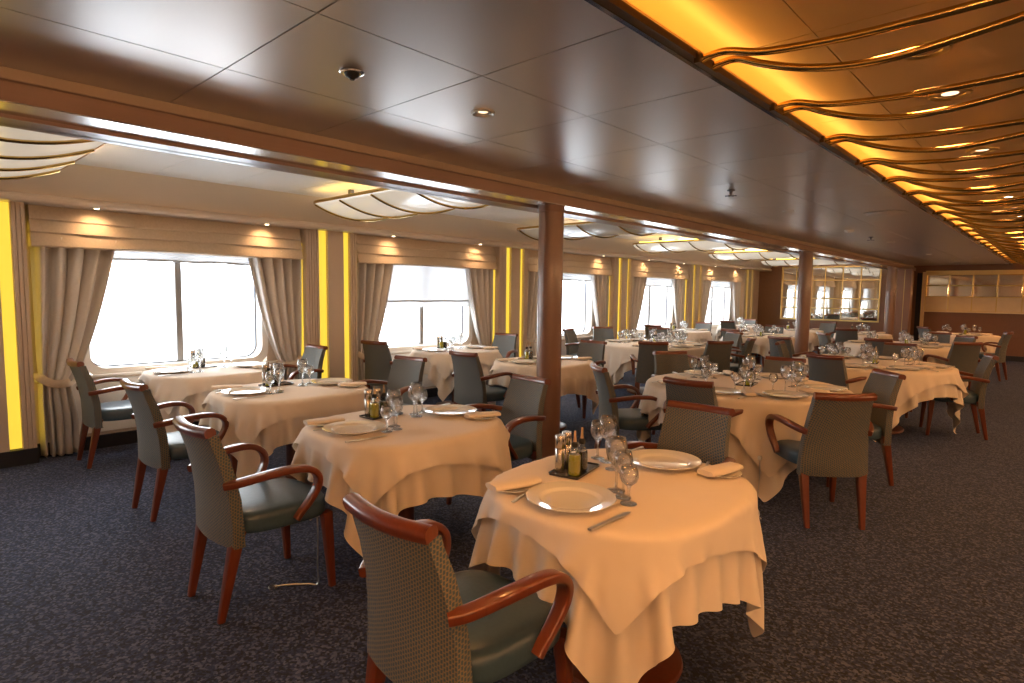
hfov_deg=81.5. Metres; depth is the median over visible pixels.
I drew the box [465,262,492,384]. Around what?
curtain
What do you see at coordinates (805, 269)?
column
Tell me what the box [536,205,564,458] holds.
column
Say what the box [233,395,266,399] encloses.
table knife
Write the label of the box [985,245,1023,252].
rail
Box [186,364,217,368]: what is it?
tray
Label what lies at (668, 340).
dinner plate
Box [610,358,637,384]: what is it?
tablecloth
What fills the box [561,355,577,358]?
dinner plate
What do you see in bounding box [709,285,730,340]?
window
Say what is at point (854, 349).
tablecloth
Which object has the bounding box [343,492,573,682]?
armchair
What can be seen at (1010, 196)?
recessed light
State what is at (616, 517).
table knife
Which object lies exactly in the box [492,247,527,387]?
wall
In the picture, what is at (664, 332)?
armchair
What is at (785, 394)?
dinner plate
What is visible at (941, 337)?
armchair
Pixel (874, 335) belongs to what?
table overlay
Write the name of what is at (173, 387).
tablecloth
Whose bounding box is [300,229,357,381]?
wall
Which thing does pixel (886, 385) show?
armchair
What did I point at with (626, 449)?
wine glass
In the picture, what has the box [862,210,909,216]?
ceiling vent
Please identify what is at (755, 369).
dining table
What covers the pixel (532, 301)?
curtain
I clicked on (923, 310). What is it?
trim
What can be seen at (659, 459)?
dinner plate
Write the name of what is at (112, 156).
ceiling
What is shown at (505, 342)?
armchair
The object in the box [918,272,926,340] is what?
trim
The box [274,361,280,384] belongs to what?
vinegar bottle
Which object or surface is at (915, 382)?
tablecloth
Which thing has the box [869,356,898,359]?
dinner plate
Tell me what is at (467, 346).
dinner plate
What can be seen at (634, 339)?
dinner plate
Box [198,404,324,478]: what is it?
tablecloth
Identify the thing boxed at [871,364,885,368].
napkin
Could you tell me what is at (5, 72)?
trim
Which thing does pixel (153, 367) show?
napkin
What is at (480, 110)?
recessed light
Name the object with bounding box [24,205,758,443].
wall
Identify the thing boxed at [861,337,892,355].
armchair
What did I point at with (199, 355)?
mill
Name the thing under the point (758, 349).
tablecloth
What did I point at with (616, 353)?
tablecloth
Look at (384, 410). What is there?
vinegar bottle
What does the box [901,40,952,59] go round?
recessed light
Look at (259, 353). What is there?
window
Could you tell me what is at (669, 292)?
window
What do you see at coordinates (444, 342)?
vinegar bottle
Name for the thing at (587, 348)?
armchair
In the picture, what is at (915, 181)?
rail
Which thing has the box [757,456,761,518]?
chain
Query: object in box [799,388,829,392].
napkin
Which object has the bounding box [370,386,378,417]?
oil bottle
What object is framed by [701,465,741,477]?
bread plate
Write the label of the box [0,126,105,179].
ceiling light panel
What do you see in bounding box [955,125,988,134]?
recessed light
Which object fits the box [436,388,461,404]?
dining table
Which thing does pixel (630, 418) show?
armchair
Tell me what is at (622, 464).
water goblet
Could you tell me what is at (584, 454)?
vinegar bottle
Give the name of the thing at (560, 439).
mill
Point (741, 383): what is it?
tray
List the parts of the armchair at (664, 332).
crest rail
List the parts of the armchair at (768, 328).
backrest, crest rail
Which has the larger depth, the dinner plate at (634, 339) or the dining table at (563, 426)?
the dinner plate at (634, 339)
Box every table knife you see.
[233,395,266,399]
[345,435,386,442]
[587,511,629,530]
[616,446,643,455]
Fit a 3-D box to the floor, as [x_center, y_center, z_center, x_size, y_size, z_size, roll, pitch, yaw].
[4.187,1.012,6.949,10.560,0.100,21.150,5,6,43]
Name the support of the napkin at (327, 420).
on the bread plate
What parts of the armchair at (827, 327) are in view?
backrest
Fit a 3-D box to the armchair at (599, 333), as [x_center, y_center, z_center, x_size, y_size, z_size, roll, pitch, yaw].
[1.658,0.193,10.523,0.618,0.887,0.616,0,5,-5]
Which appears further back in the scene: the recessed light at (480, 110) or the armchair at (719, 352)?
the armchair at (719, 352)
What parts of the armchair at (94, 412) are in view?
crest rail, leg, backrest, leg, arm, arm, seat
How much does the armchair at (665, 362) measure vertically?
0.887 m
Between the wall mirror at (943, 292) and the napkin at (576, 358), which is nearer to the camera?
the napkin at (576, 358)
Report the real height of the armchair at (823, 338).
0.887 m
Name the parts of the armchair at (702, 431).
arm, backrest, crest rail, arm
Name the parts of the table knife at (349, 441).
handle, blade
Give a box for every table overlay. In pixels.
[669,329,712,340]
[715,325,763,338]
[783,329,823,343]
[833,332,892,338]
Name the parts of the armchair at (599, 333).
crest rail, backrest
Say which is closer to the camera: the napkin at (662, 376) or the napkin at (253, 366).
the napkin at (662, 376)
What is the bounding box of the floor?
[0,351,1023,682]
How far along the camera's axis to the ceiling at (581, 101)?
2.44 m
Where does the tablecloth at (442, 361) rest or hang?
on the tablecloth at (445, 387)
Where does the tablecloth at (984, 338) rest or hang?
on the tablecloth
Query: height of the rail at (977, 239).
0.140 m
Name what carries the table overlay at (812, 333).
on the tablecloth at (815, 342)
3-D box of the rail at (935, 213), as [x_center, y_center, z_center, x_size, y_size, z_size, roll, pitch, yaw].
[5.129,-1.082,4.683,2.990,0.140,0.140,5,6,43]
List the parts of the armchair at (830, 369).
crest rail, backrest, arm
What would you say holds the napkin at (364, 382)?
on the bread plate
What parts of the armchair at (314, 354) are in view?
arm, arm, backrest, crest rail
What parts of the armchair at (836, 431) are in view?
arm, seat, leg, leg, backrest, crest rail, leg, arm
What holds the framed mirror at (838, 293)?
attached to the wall at (769, 295)
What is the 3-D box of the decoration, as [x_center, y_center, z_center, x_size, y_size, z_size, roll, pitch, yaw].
[1.764,-0.825,1.073,2.990,0.140,0.140,5,6,43]
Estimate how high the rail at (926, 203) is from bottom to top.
0.140 m
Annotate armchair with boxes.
[66,358,132,468]
[120,378,237,521]
[172,416,335,623]
[278,344,327,379]
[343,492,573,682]
[356,355,426,406]
[361,340,392,388]
[446,373,550,504]
[449,350,512,411]
[492,333,517,357]
[562,328,580,355]
[576,340,606,417]
[590,326,622,378]
[590,362,662,448]
[611,400,735,464]
[630,341,668,407]
[644,324,676,339]
[648,327,669,339]
[651,351,689,434]
[662,376,742,417]
[687,341,733,371]
[695,322,712,335]
[703,331,742,363]
[720,320,746,337]
[721,328,759,372]
[730,337,756,373]
[741,319,756,325]
[750,325,784,367]
[762,356,805,377]
[765,392,876,529]
[767,335,815,357]
[775,340,789,357]
[806,353,866,389]
[816,332,844,353]
[817,321,836,353]
[826,368,905,486]
[831,328,857,353]
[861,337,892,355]
[882,342,917,417]
[916,326,931,340]
[919,353,998,439]
[923,341,982,404]
[924,331,951,342]
[954,335,977,390]
[979,332,1013,380]
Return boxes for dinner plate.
[151,368,191,373]
[221,387,269,395]
[231,362,266,366]
[311,378,352,384]
[322,420,384,434]
[422,348,447,351]
[424,404,476,415]
[463,345,484,348]
[509,359,536,363]
[526,481,615,512]
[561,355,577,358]
[606,339,625,341]
[626,449,701,470]
[627,338,645,340]
[658,339,674,341]
[669,345,691,347]
[683,343,705,345]
[684,370,719,375]
[715,387,741,394]
[754,373,791,378]
[763,390,809,398]
[803,384,847,391]
[832,354,852,357]
[845,363,867,367]
[847,340,864,342]
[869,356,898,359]
[889,365,925,370]
[908,341,926,342]
[917,363,953,367]
[918,345,942,348]
[963,334,981,335]
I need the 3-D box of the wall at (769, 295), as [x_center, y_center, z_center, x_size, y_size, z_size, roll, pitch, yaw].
[8.203,-0.996,16.034,3.460,2.500,0.100,5,6,43]
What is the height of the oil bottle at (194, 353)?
0.183 m
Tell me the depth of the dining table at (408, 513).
3.41 m
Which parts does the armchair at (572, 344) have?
arm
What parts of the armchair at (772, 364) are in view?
crest rail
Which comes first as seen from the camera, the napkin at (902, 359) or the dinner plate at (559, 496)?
the dinner plate at (559, 496)
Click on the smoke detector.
(353, 73)
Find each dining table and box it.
[270,443,322,485]
[398,506,414,520]
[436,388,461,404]
[553,627,682,682]
[560,422,566,430]
[627,387,644,394]
[749,354,761,373]
[892,425,903,433]
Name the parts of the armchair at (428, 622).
leg, crest rail, arm, backrest, seat, arm, leg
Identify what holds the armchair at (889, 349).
on the floor
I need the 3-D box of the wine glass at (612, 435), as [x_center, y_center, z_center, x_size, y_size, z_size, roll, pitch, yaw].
[0.395,0.462,2.244,0.082,0.205,0.082,-1,5,-22]
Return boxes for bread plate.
[473,416,496,419]
[503,485,535,492]
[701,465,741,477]
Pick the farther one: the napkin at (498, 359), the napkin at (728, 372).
the napkin at (498, 359)
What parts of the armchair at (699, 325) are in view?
backrest, crest rail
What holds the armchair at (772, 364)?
on the floor
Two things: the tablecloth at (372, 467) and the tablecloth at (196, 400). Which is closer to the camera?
the tablecloth at (372, 467)
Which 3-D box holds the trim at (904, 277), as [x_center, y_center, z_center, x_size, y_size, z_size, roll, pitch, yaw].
[9.636,-0.690,14.676,0.010,2.150,0.015,5,6,43]
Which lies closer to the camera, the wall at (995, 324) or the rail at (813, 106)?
the rail at (813, 106)
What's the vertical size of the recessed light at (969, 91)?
0.022 m
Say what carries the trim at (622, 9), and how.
attached to the wall at (625, 1)
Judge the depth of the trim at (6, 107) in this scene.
3.09 m
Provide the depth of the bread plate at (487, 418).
3.48 m
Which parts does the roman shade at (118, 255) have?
hem rod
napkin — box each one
[145,366,171,369]
[211,384,241,389]
[252,364,269,367]
[303,416,344,424]
[338,381,366,385]
[412,347,428,349]
[464,411,500,417]
[481,346,497,348]
[485,474,541,491]
[495,358,514,360]
[573,357,591,359]
[662,376,686,378]
[697,462,743,476]
[723,370,736,375]
[741,389,755,395]
[786,377,808,380]
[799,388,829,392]
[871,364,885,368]
[898,358,913,360]
[911,365,935,368]
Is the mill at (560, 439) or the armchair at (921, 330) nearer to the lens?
the mill at (560, 439)
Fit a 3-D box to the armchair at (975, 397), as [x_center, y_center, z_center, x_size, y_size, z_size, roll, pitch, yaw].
[4.843,0.569,6.449,0.616,0.887,0.618,3,5,27]
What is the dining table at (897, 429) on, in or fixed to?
on the floor
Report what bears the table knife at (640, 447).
on the tablecloth at (679, 519)
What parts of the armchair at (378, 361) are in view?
crest rail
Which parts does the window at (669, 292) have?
apron panel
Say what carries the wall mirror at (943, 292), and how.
attached to the wall at (995, 324)
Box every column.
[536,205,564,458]
[794,252,813,356]
[883,268,897,336]
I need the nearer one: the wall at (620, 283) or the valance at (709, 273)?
the wall at (620, 283)
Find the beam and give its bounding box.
[0,78,915,270]
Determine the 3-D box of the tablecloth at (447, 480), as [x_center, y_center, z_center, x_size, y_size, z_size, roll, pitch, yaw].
[-0.612,0.754,3.434,1.167,0.582,1.024,-4,7,-44]
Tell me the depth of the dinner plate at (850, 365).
6.34 m
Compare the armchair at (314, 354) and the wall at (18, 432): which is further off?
the armchair at (314, 354)
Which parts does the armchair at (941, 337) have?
crest rail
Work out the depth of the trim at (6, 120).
3.24 m
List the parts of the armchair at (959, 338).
backrest, crest rail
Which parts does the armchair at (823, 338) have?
crest rail, backrest, arm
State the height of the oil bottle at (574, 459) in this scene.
0.183 m
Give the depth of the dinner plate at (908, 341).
9.75 m
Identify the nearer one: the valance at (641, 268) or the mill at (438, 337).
the mill at (438, 337)
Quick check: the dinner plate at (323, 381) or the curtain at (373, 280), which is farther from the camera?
the curtain at (373, 280)
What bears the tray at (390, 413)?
on the tablecloth at (372, 467)
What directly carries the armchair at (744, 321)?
on the floor
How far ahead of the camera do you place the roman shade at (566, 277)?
10.69 m
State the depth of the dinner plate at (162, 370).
5.28 m
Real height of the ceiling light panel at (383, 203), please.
0.261 m
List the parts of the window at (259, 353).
sill, apron panel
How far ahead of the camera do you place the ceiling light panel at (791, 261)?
14.79 m
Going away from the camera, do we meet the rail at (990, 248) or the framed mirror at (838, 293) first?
the rail at (990, 248)
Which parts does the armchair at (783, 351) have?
crest rail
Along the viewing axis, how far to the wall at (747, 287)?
15.94 m
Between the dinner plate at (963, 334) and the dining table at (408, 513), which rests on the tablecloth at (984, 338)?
the dinner plate at (963, 334)
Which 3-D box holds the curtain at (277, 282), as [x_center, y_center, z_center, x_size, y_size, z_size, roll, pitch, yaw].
[-2.604,-0.053,6.587,0.168,1.886,0.598,5,6,43]
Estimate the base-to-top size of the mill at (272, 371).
0.154 m
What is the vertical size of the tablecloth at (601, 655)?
0.607 m
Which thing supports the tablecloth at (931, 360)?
on the dining table
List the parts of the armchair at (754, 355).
crest rail, backrest, leg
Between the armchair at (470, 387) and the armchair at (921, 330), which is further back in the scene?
the armchair at (921, 330)
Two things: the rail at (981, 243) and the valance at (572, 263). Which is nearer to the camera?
the rail at (981, 243)
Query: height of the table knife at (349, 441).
0.008 m
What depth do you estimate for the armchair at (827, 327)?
13.90 m
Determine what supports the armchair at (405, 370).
on the floor
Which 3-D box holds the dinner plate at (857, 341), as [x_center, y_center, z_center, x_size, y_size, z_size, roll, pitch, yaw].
[5.658,0.000,9.710,0.322,0.024,0.322,-1,5,-22]
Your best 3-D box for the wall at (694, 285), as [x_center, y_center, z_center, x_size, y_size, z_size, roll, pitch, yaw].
[4.178,-0.691,13.819,0.210,2.160,0.662,5,6,43]
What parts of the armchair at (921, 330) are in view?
crest rail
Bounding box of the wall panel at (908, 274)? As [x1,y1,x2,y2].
[893,269,913,341]
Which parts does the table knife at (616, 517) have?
handle, blade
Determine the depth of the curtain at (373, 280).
7.42 m
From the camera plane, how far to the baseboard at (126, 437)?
5.59 m
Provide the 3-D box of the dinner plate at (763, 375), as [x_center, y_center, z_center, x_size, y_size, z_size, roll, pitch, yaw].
[2.373,0.316,5.408,0.322,0.024,0.322,1,5,3]
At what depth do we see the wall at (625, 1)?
2.63 m
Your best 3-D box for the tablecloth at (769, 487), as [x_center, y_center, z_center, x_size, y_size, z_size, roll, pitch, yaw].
[1.946,0.719,5.015,1.710,0.708,1.724,5,6,43]
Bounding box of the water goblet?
[620,464,638,505]
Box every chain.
[268,515,319,589]
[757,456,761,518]
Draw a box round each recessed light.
[471,108,494,117]
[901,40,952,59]
[927,88,973,100]
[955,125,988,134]
[965,147,998,154]
[997,195,1020,198]
[1004,206,1023,209]
[1010,215,1023,217]
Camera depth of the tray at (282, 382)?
4.62 m
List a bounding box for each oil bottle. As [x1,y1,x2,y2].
[192,348,197,366]
[265,362,272,385]
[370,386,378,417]
[439,334,442,347]
[525,345,528,358]
[568,431,580,475]
[745,363,751,384]
[872,347,877,362]
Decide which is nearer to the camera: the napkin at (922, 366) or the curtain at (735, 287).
the napkin at (922, 366)
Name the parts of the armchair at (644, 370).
arm, leg, backrest, crest rail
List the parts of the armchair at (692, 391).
arm, crest rail, backrest, arm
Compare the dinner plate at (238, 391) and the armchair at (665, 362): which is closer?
the dinner plate at (238, 391)
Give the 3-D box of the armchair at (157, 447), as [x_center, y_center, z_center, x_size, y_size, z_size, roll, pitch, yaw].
[-2.259,0.681,4.036,0.619,0.887,0.616,5,6,41]
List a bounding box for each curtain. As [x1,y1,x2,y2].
[30,237,115,457]
[248,251,301,379]
[357,263,393,393]
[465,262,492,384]
[527,266,537,355]
[591,275,609,326]
[631,277,646,337]
[672,279,685,328]
[702,281,711,321]
[730,282,740,324]
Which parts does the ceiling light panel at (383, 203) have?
edge trim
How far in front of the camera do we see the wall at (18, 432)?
4.86 m
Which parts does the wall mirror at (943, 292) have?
mirror panel, mirror panel, mirror panel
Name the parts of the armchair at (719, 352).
arm, backrest, crest rail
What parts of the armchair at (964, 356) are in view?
arm, backrest, crest rail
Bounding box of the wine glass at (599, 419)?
[590,419,605,458]
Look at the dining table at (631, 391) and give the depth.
8.88 m
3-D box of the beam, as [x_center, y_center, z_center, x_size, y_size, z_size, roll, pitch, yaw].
[3.146,-1.321,7.754,0.320,0.081,20.950,5,6,43]
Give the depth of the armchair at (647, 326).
11.72 m
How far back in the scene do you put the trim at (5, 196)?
6.25 m
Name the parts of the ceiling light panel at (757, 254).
edge trim, panel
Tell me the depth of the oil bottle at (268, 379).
4.54 m
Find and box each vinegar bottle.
[199,347,205,366]
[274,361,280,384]
[379,385,387,415]
[443,334,446,347]
[529,342,532,358]
[576,427,587,471]
[749,362,753,383]
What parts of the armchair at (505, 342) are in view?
crest rail, arm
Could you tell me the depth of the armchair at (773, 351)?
8.68 m
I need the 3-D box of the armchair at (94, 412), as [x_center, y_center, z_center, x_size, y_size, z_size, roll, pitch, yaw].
[-3.427,0.578,5.117,0.618,0.887,0.616,5,6,43]
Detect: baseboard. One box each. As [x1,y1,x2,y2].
[37,388,451,457]
[1006,356,1023,361]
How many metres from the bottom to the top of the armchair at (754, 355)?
0.887 m
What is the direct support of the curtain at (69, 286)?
hanging from the valance at (84, 229)
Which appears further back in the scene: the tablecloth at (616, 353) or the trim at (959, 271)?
the trim at (959, 271)
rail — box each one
[769,70,1023,120]
[819,118,1023,152]
[855,150,1023,174]
[881,172,1023,191]
[902,188,1023,203]
[919,201,1023,213]
[932,210,1023,221]
[943,217,1023,228]
[953,224,1023,234]
[961,229,1023,238]
[968,234,1023,243]
[974,238,1023,246]
[980,242,1023,249]
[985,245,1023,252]
[989,248,1023,254]
[993,250,1023,256]
[996,253,1023,258]
[999,255,1023,260]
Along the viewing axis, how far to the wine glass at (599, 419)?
2.68 m
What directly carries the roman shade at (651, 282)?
attached to the wall at (270, 356)
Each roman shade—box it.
[113,251,249,265]
[386,265,468,307]
[563,273,590,281]
[646,278,671,286]
[711,281,729,287]
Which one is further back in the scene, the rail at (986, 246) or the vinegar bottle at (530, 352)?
the rail at (986, 246)
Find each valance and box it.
[26,204,302,259]
[356,234,496,269]
[528,250,612,275]
[633,260,688,279]
[703,266,743,281]
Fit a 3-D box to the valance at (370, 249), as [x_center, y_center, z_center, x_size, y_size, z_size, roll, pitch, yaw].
[-1.095,-1.189,8.090,0.178,0.346,2.390,5,6,43]
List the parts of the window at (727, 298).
apron panel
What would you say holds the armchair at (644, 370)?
on the floor
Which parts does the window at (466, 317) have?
sill, apron panel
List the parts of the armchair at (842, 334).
crest rail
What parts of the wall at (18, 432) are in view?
baseboard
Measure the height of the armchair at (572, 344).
0.887 m
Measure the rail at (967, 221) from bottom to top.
0.140 m
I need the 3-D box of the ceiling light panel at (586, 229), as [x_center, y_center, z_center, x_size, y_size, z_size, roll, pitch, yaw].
[1.207,-1.517,7.966,2.552,0.261,1.024,5,6,43]
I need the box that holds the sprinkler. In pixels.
[725,189,736,196]
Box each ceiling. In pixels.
[0,0,1008,265]
[74,143,788,258]
[626,0,1023,256]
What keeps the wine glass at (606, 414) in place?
on the tablecloth at (679, 519)
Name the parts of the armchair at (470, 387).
crest rail, backrest, arm, seat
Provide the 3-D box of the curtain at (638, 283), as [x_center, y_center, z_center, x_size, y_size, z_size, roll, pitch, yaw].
[2.501,-0.443,12.057,0.170,1.886,0.636,5,6,43]
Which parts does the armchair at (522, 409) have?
leg, arm, seat, backrest, arm, crest rail, leg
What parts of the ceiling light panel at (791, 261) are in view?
edge trim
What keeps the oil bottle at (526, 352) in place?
on the tray
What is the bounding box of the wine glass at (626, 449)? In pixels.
[614,449,633,498]
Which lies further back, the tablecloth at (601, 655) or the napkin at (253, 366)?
the napkin at (253, 366)
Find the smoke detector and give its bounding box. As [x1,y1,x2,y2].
[339,67,364,80]
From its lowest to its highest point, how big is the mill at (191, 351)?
0.154 m
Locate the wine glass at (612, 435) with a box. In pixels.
[606,435,627,492]
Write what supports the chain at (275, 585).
hanging from the armchair at (229, 508)
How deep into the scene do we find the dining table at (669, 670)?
2.28 m
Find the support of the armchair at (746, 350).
on the floor
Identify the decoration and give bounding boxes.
[694,0,1023,73]
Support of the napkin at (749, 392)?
on the bread plate
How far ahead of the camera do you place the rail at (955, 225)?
6.55 m
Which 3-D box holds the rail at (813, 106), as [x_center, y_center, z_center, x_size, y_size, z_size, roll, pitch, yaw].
[2.245,-0.862,1.589,2.990,0.140,0.140,5,6,43]
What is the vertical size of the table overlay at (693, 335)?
0.345 m
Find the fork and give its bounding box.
[511,484,537,502]
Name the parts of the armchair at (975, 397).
leg, leg, seat, arm, arm, leg, leg, backrest, crest rail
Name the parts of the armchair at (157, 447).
crest rail, leg, backrest, leg, arm, arm, seat, leg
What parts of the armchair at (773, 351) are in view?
crest rail, backrest, arm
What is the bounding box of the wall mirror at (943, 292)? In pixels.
[924,274,1023,312]
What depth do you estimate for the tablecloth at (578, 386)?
6.27 m
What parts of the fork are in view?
handle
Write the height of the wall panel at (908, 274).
2.155 m
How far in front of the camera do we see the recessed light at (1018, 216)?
6.98 m
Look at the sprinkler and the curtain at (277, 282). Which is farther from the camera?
the curtain at (277, 282)
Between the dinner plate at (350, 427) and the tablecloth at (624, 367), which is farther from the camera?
the tablecloth at (624, 367)
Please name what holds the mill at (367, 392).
on the tray at (390, 413)
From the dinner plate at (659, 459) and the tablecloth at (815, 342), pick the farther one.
the tablecloth at (815, 342)
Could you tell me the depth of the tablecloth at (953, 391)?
5.96 m
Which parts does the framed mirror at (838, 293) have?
mirror panel, mirror panel, mirror panel, mirror panel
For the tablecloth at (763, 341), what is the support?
on the tablecloth at (758, 349)
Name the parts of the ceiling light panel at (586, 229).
edge trim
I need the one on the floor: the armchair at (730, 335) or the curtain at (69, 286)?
the armchair at (730, 335)
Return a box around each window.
[34,262,279,434]
[376,303,471,392]
[534,281,593,355]
[635,286,673,338]
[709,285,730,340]
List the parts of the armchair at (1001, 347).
seat, arm, arm, leg, backrest, leg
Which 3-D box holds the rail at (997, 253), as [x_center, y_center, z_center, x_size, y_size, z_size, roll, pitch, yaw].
[9.937,-1.450,9.840,2.990,0.140,0.140,5,6,43]
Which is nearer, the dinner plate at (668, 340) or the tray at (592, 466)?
the tray at (592, 466)
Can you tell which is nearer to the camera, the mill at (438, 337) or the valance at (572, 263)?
the mill at (438, 337)
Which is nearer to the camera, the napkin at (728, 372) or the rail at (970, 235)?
the napkin at (728, 372)
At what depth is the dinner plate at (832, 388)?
4.78 m
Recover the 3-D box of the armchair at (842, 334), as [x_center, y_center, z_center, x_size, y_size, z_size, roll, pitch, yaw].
[6.427,0.179,11.389,0.618,0.887,0.616,4,6,38]
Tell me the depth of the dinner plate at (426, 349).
7.44 m
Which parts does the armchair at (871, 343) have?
crest rail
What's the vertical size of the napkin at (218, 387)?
0.028 m
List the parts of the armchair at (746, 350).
seat, arm, backrest, crest rail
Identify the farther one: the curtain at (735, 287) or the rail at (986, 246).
the curtain at (735, 287)
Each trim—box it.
[0,66,914,267]
[0,100,907,269]
[0,113,897,270]
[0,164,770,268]
[0,190,771,270]
[595,0,1012,263]
[900,277,904,340]
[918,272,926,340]
[923,310,1023,313]
[926,270,1023,273]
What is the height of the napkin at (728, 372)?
0.028 m
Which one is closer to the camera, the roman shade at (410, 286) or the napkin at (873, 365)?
the napkin at (873, 365)
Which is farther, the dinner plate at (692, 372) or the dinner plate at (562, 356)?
the dinner plate at (562, 356)
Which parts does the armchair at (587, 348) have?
leg, leg, backrest, crest rail, arm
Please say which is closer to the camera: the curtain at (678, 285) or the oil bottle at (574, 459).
the oil bottle at (574, 459)
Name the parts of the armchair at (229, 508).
crest rail, leg, backrest, arm, leg, arm, seat, leg, leg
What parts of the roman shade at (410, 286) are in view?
hem rod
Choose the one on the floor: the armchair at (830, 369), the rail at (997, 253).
the armchair at (830, 369)
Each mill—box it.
[190,350,194,366]
[197,350,201,365]
[262,365,267,384]
[270,364,275,383]
[364,389,371,415]
[373,388,380,413]
[436,336,439,347]
[555,434,565,472]
[562,431,571,468]
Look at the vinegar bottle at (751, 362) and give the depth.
4.92 m
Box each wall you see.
[0,201,38,468]
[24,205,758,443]
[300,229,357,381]
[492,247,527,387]
[608,257,632,338]
[622,0,1003,256]
[684,264,703,328]
[739,269,754,324]
[757,264,886,350]
[909,258,1023,356]
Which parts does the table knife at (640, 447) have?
handle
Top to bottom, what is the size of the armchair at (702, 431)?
0.887 m
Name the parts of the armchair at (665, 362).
crest rail, backrest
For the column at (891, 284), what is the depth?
13.72 m
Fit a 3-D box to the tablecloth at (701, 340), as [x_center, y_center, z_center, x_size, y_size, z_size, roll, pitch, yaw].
[3.529,0.078,12.251,1.173,0.589,1.030,-4,7,-44]
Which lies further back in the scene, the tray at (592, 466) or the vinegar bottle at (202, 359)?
the vinegar bottle at (202, 359)
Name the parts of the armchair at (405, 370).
arm, seat, backrest, arm, crest rail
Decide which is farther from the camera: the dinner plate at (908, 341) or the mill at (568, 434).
the dinner plate at (908, 341)
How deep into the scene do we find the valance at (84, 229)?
5.58 m
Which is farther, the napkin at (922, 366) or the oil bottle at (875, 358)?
the oil bottle at (875, 358)
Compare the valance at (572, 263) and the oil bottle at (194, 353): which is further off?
the valance at (572, 263)
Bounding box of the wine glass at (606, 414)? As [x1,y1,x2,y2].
[599,414,617,462]
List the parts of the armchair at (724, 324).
backrest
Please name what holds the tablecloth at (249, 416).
on the tablecloth at (284, 432)
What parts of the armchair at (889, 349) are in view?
backrest, crest rail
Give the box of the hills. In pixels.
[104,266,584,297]
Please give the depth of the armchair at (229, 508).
2.72 m
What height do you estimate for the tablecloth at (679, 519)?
0.370 m
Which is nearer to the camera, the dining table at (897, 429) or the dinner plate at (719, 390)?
the dinner plate at (719, 390)
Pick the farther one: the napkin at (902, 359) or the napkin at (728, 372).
the napkin at (902, 359)
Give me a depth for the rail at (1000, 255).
11.25 m
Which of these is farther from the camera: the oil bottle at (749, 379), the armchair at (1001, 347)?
the armchair at (1001, 347)
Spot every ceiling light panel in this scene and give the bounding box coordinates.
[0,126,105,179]
[313,188,489,221]
[516,221,656,240]
[633,237,748,253]
[708,249,798,260]
[761,258,846,266]
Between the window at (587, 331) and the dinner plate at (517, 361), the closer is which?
the dinner plate at (517, 361)
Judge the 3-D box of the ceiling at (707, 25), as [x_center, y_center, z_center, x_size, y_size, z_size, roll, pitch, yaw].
[5.848,-1.348,5.438,3.261,0.012,21.246,5,6,43]
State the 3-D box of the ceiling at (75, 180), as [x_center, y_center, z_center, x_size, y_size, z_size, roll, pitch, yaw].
[0.521,-1.655,9.459,0.320,0.260,19.900,5,6,43]
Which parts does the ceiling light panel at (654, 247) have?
edge trim, panel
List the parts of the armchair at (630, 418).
leg, crest rail, backrest, leg, arm, arm, seat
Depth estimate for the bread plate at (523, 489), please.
2.23 m
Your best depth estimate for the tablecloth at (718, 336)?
14.36 m
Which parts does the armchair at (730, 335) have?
backrest, crest rail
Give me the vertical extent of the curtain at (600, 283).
1.886 m
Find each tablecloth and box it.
[138,363,283,414]
[139,381,213,432]
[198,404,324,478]
[202,379,372,442]
[290,444,502,556]
[292,405,511,504]
[409,346,502,379]
[423,360,491,400]
[468,518,763,682]
[471,449,766,634]
[487,370,598,413]
[488,356,596,389]
[604,340,705,375]
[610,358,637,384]
[636,372,853,476]
[639,407,796,501]
[670,337,708,343]
[715,329,759,340]
[720,334,794,348]
[743,344,769,356]
[784,334,819,351]
[799,356,967,409]
[804,376,963,441]
[838,341,964,382]
[840,350,967,387]
[950,333,1000,352]
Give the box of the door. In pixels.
[913,273,922,340]
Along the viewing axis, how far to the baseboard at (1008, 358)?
14.03 m
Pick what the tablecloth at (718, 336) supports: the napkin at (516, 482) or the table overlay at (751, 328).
the table overlay at (751, 328)
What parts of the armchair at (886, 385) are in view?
leg, seat, backrest, arm, leg, crest rail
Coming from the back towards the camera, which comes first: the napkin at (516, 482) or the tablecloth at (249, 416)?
the tablecloth at (249, 416)
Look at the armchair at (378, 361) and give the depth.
7.15 m
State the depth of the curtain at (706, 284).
14.26 m
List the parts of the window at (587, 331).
apron panel, sill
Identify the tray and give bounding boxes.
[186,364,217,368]
[258,381,293,386]
[359,410,402,419]
[549,462,599,479]
[735,381,757,386]
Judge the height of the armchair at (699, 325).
0.887 m
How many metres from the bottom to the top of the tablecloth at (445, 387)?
0.589 m
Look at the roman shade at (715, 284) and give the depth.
15.12 m
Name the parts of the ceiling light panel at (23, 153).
edge trim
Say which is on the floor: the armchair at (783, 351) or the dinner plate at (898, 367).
the armchair at (783, 351)
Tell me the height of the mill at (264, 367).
0.154 m
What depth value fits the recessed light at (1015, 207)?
6.29 m
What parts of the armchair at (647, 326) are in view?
crest rail, backrest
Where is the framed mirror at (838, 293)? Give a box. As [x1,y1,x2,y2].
[780,266,881,322]
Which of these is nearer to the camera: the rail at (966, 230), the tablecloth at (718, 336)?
the rail at (966, 230)
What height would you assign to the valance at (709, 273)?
0.346 m
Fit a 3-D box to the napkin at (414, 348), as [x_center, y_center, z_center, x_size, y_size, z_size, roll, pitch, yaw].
[-1.156,0.086,7.551,0.204,0.028,0.094,-2,5,-29]
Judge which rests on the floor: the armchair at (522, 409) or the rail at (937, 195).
the armchair at (522, 409)
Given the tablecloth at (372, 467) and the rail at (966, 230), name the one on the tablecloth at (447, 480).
the tablecloth at (372, 467)

